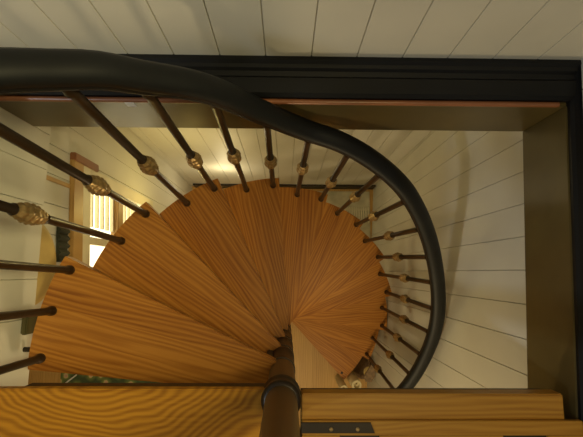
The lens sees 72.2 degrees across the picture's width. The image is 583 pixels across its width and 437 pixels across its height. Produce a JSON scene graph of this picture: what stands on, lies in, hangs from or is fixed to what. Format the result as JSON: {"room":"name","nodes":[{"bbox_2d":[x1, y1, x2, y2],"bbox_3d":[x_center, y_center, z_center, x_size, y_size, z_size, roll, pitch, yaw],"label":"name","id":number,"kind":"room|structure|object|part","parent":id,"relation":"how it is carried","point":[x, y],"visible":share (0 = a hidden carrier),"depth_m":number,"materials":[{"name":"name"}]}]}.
{"room":"spiral staircase","nodes":[
{"label":"spiral staircase","id":0,"kind":"room"},
{"bbox_2d":[0,107,50,385],"bbox_3d":[-0.873,0.599,0.740,0.012,1.152,2.200,0,82,-1],"label":"wall","id":1,"kind":"structure","parent":0,"point":[23,175],"depth_m":1.27,"materials":[{"name":"white wood"}]},
{"bbox_2d":[1,126,191,365],"bbox_3d":[-0.932,0.064,2.504,0.039,2.708,1.134,-3,82,-1],"label":"wall","id":2,"kind":"structure","parent":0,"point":[95,144],"depth_m":1.99,"materials":[{"name":"white wood"}]},
{"bbox_2d":[23,347,29,351],"bbox_3d":[-0.862,0.428,1.307,0.024,0.016,0.016,0,82,-1],"label":"bolt","id":3,"kind":"object","parent":2,"relation":"attached to","point":[25,349],"visible":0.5,"depth_m":1.30,"materials":[{"name":"metal"}]},
{"bbox_2d":[20,316,37,334],"bbox_3d":[-0.863,0.343,1.318,0.020,0.060,0.071,0,82,-1],"label":"bracket","id":4,"kind":"object","parent":2,"relation":"attached to","point":[28,324],"visible":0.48,"depth_m":1.30,"materials":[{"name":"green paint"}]},
{"bbox_2d":[35,224,55,304],"bbox_3d":[-0.886,0.147,1.359,0.008,0.300,0.300,-3,82,-1],"label":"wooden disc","id":5,"kind":"object","parent":2,"relation":"attached to","point":[47,255],"visible":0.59,"depth_m":1.44,"materials":[{"name":"brown wood"}]},
{"bbox_2d":[56,227,69,261],"bbox_3d":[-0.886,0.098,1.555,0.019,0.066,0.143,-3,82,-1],"label":"curtain","id":6,"kind":"object","parent":2,"relation":"attached to","point":[62,238],"visible":0.77,"depth_m":1.54,"materials":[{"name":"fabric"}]},
{"bbox_2d":[68,152,152,266],"bbox_3d":[-0.909,0.142,2.108,0.052,0.997,0.712,-3,82,-1],"label":"window","id":7,"kind":"structure","parent":2,"relation":"attached to","point":[104,214],"depth_m":1.83,"materials":[{"name":"brown wood"}]},
{"bbox_3d":[-0.891,0.096,1.652,0.020,0.080,0.682,-3,82,-1],"label":"head casing","id":8,"kind":"part","parent":7,"relation":"part of","materials":[{"name":"brown wood"}]},
{"bbox_3d":[-0.908,-0.245,1.762,0.028,0.207,0.035,0,82,-1],"label":"jamb casing","id":9,"kind":"part","parent":7,"relation":"part of","materials":[{"name":"brown wood"}]},
{"bbox_3d":[-0.933,0.132,2.145,0.006,0.925,0.622,-3,82,-1],"label":"pane","id":10,"kind":"part","parent":7,"relation":"part of","materials":[{"name":"white"}]},
{"bbox_2d":[90,194,136,231],"bbox_3d":[-0.925,-0.023,2.113,0.016,0.560,0.199,-3,82,-1],"label":"blind","id":11,"kind":"object","parent":2,"relation":"attached to","point":[106,213],"depth_m":2.00,"materials":[{"name":"beige paint"}]},
{"bbox_2d":[0,386,264,436],"bbox_3d":[-0.427,0.763,1.002,0.885,0.028,0.649,0,82,-1],"label":"landing","id":12,"kind":"structure","parent":0,"point":[25,411],"depth_m":1.02,"materials":[{"name":"brown wood"}]},
{"bbox_2d":[26,383,264,386],"bbox_3d":[-0.354,0.481,1.084,0.730,0.057,0.052,0,82,-1],"label":"trim","id":13,"kind":"structure","parent":12,"relation":"attached to","point":[31,384],"depth_m":1.10,"materials":[{"name":"wood"}]},
{"bbox_2d":[28,186,372,423],"bbox_3d":[-0.980,1.412,3.719,3.565,0.060,3.580,0,82,-1],"label":"floor","id":14,"kind":"structure","parent":0,"point":[312,370],"depth_m":3.71,"materials":[{"name":"brown wood"}]},
{"bbox_2d":[60,373,159,382],"bbox_3d":[-1.130,1.867,3.619,1.970,0.012,0.950,0,82,-1],"label":"rug","id":15,"kind":"object","parent":14,"relation":"on","point":[65,377],"visible":0.02,"depth_m":3.66,"materials":[{"name":"green fabric"}]},
{"bbox_2d":[0,47,445,436],"bbox_3d":[0.057,0.364,1.895,1.600,3.865,1.138,24,83,2],"label":"spiral staircase","id":16,"kind":"structure","parent":14,"relation":"on","point":[210,287],"depth_m":1.47,"materials":[{"name":"brown wood"}]},
{"bbox_3d":[-0.632,-0.011,0.965,0.053,0.116,0.053,37,81,4],"label":"knob","id":17,"kind":"part","parent":16,"relation":"part of","materials":[{"name":"gold metal"}]},
{"bbox_3d":[-0.543,-0.091,1.119,0.053,0.116,0.053,-42,85,-9],"label":"knob","id":18,"kind":"part","parent":16,"relation":"part of","materials":[{"name":"gold metal"}]},
{"bbox_3d":[-0.437,-0.161,1.221,0.053,0.116,0.053,-32,84,-8],"label":"knob","id":19,"kind":"part","parent":16,"relation":"part of","materials":[{"name":"gold metal"}]},
{"bbox_3d":[-0.331,-0.199,1.369,0.053,0.116,0.053,-23,83,-5],"label":"knob","id":20,"kind":"part","parent":16,"relation":"part of","materials":[{"name":"gold metal"}]},
{"bbox_3d":[-0.210,-0.228,1.466,0.053,0.116,0.053,-13,83,-4],"label":"knob","id":21,"kind":"part","parent":16,"relation":"part of","materials":[{"name":"gold metal"}]},
{"bbox_3d":[-0.084,-0.228,1.609,0.053,0.116,0.053,-4,82,-2],"label":"knob","id":22,"kind":"part","parent":16,"relation":"part of","materials":[{"name":"gold metal"}]},
{"bbox_3d":[0.047,-0.213,1.701,0.053,0.116,0.053,6,82,-1],"label":"knob","id":23,"kind":"part","parent":16,"relation":"part of","materials":[{"name":"gold metal"}]},
{"bbox_3d":[0.182,-0.167,1.838,0.053,0.116,0.053,17,82,0],"label":"knob","id":24,"kind":"part","parent":16,"relation":"part of","materials":[{"name":"gold metal"}]},
{"bbox_3d":[0.306,-0.104,1.923,0.053,0.116,0.053,27,83,1],"label":"knob","id":25,"kind":"part","parent":16,"relation":"part of","materials":[{"name":"gold metal"}]},
{"bbox_3d":[0.422,-0.012,2.054,0.053,0.116,0.053,38,83,2],"label":"knob","id":26,"kind":"part","parent":16,"relation":"part of","materials":[{"name":"gold metal"}]},
{"bbox_3d":[0.615,1.070,2.844,0.053,0.116,0.053,28,85,3],"label":"knob","id":27,"kind":"part","parent":16,"relation":"part of","materials":[{"name":"gold metal"}]},
{"bbox_3d":[0.522,0.092,2.134,0.053,0.116,0.053,-42,87,-6],"label":"knob","id":28,"kind":"part","parent":16,"relation":"part of","materials":[{"name":"gold metal"}]},
{"bbox_3d":[0.670,0.929,2.722,0.053,0.116,0.053,18,85,2],"label":"knob","id":29,"kind":"part","parent":16,"relation":"part of","materials":[{"name":"gold metal"}]},
{"bbox_3d":[0.702,0.789,2.650,0.053,0.116,0.053,8,85,0],"label":"knob","id":30,"kind":"part","parent":16,"relation":"part of","materials":[{"name":"gold metal"}]},
{"bbox_3d":[0.601,0.218,2.259,0.053,0.116,0.053,-32,86,-5],"label":"knob","id":31,"kind":"part","parent":16,"relation":"part of","materials":[{"name":"gold metal"}]},
{"bbox_3d":[0.712,0.637,2.529,0.053,0.116,0.053,-2,85,-1],"label":"knob","id":32,"kind":"part","parent":16,"relation":"part of","materials":[{"name":"gold metal"}]},
{"bbox_3d":[0.660,0.348,2.334,0.053,0.116,0.053,-22,85,-4],"label":"knob","id":33,"kind":"part","parent":16,"relation":"part of","materials":[{"name":"gold metal"}]},
{"bbox_3d":[0.697,0.494,2.457,0.053,0.116,0.053,-12,85,-2],"label":"knob","id":34,"kind":"part","parent":16,"relation":"part of","materials":[{"name":"gold metal"}]},
{"bbox_2d":[335,374,347,387],"bbox_3d":[0.437,1.452,3.523,0.071,0.360,0.071,0,82,-1],"label":"paper roll","id":35,"kind":"object","parent":14,"relation":"on","point":[340,382],"visible":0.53,"depth_m":3.46,"materials":[{"name":"beige paper"}]},
{"bbox_2d":[318,191,369,237],"bbox_3d":[0.430,0.065,3.886,0.670,0.010,0.670,0,82,-1],"label":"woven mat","id":36,"kind":"object","parent":14,"relation":"on","point":[337,198],"visible":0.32,"depth_m":3.91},
{"bbox_2d":[344,207,368,223],"bbox_3d":[0.621,-0.030,3.881,0.270,0.030,0.160,0,82,-1],"label":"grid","id":37,"kind":"object","parent":36,"relation":"on","point":[366,209],"visible":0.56,"depth_m":3.87,"materials":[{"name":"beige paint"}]},
{"bbox_2d":[346,371,361,387],"bbox_3d":[0.533,1.398,3.496,0.087,0.430,0.087,0,82,-1],"label":"paper roll","id":38,"kind":"object","parent":14,"relation":"on","point":[354,381],"visible":0.81,"depth_m":3.31,"materials":[{"name":"beige paper"}]},
{"bbox_2d":[354,356,374,381],"bbox_3d":[0.663,1.339,3.542,0.122,0.360,0.226,27,83,3],"label":"cloth bag","id":39,"kind":"object","parent":14,"relation":"on","point":[364,369],"visible":0.96,"depth_m":3.46,"materials":[{"name":"brown fabric"}]},
{"bbox_2d":[129,127,431,185],"bbox_3d":[-0.059,-0.494,2.670,1.840,2.553,0.030,0,82,-1],"label":"wall","id":40,"kind":"structure","parent":0,"point":[395,145],"depth_m":2.82,"materials":[{"name":"white wood"}]},
{"bbox_2d":[193,183,375,189],"bbox_3d":[-0.067,-0.309,3.868,1.740,0.130,0.018,0,82,-1],"label":"baseboard","id":41,"kind":"structure","parent":40,"relation":"attached to","point":[303,186],"depth_m":3.81,"materials":[{"name":"wood"}]},
{"bbox_2d":[0,0,582,59],"bbox_3d":[-0.695,-0.631,-0.047,4.600,2.360,0.030,0,82,-1],"label":"wall","id":42,"kind":"structure","parent":0,"point":[481,29],"depth_m":0.99,"materials":[{"name":"white wood"}]},
{"bbox_2d":[124,102,136,106],"bbox_3d":[-0.463,-0.328,1.151,0.026,0.026,0.002,0,82,-1],"label":"paper tag","id":43,"kind":"object","parent":42,"relation":"attached to","point":[129,104],"visible":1,"depth_m":1.15,"materials":[{"name":"white paper"}]},
{"bbox_2d":[6,53,581,102],"bbox_3d":[0.269,-0.397,1.145,2.267,0.059,0.114,0,82,-1],"label":"trim","id":44,"kind":"structure","parent":42,"relation":"attached to","point":[266,77],"depth_m":1.13,"materials":[{"name":"black wood"}]},
{"bbox_2d":[367,59,582,387],"bbox_3d":[0.752,1.053,1.161,0.045,5.158,3.436,3,82,0],"label":"wall","id":45,"kind":"structure","parent":0,"point":[470,184],"depth_m":1.82,"materials":[{"name":"white wood"}]},
{"bbox_2d":[0,95,559,107],"bbox_3d":[-0.047,-0.336,1.147,1.638,0.016,0.016,0,82,-1],"label":"trim","id":46,"kind":"structure","parent":45,"relation":"attached to","point":[2,97],"depth_m":1.14,"materials":[{"name":"brown wood"}]},
{"bbox_2d":[0,101,565,130],"bbox_3d":[-0.026,-0.332,1.255,1.683,0.210,0.030,0,82,-1],"label":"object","id":47,"kind":"structure","parent":45,"relation":"attached to","point":[55,114],"depth_m":1.25,"materials":[{"name":"beige paint"}]},
{"bbox_2d":[301,422,374,432],"bbox_3d":[0.118,0.529,1.010,0.186,0.008,0.026,0,82,-1],"label":"steel plate","id":48,"kind":"object","parent":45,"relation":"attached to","point":[306,427],"visible":1,"depth_m":1.01,"materials":[{"name":"black metal"}]},
{"bbox_2d":[300,388,539,431],"bbox_3d":[0.367,0.536,1.104,0.683,0.055,0.115,0,82,-1],"label":"trim","id":49,"kind":"structure","parent":45,"relation":"attached to","point":[301,388],"depth_m":1.13,"materials":[{"name":"wood"}]},
{"bbox_2d":[301,389,563,436],"bbox_3d":[0.368,0.533,1.054,0.683,0.045,0.148,0,82,-1],"label":"trim","id":50,"kind":"structure","parent":45,"relation":"attached to","point":[547,404],"depth_m":1.04,"materials":[{"name":"brown wood"}]},
{"bbox_2d":[302,419,582,436],"bbox_3d":[0.387,0.567,1.019,0.720,0.014,0.101,0,82,-1],"label":"trim","id":51,"kind":"structure","parent":45,"relation":"attached to","point":[382,427],"depth_m":1.02,"materials":[{"name":"brown wood"}]},
{"bbox_2d":[523,106,577,419],"bbox_3d":[0.770,0.298,1.180,0.030,0.214,1.234,3,82,0],"label":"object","id":52,"kind":"structure","parent":45,"relation":"attached to","point":[550,317],"depth_m":1.19,"materials":[{"name":"brown wood"}]},
{"bbox_2d":[566,65,582,421],"bbox_3d":[0.774,0.225,1.070,0.019,0.057,1.350,3,82,0],"label":"trim","id":53,"kind":"structure","parent":45,"relation":"attached to","point":[574,107],"depth_m":1.10,"materials":[{"name":"black wood"}]}
]}

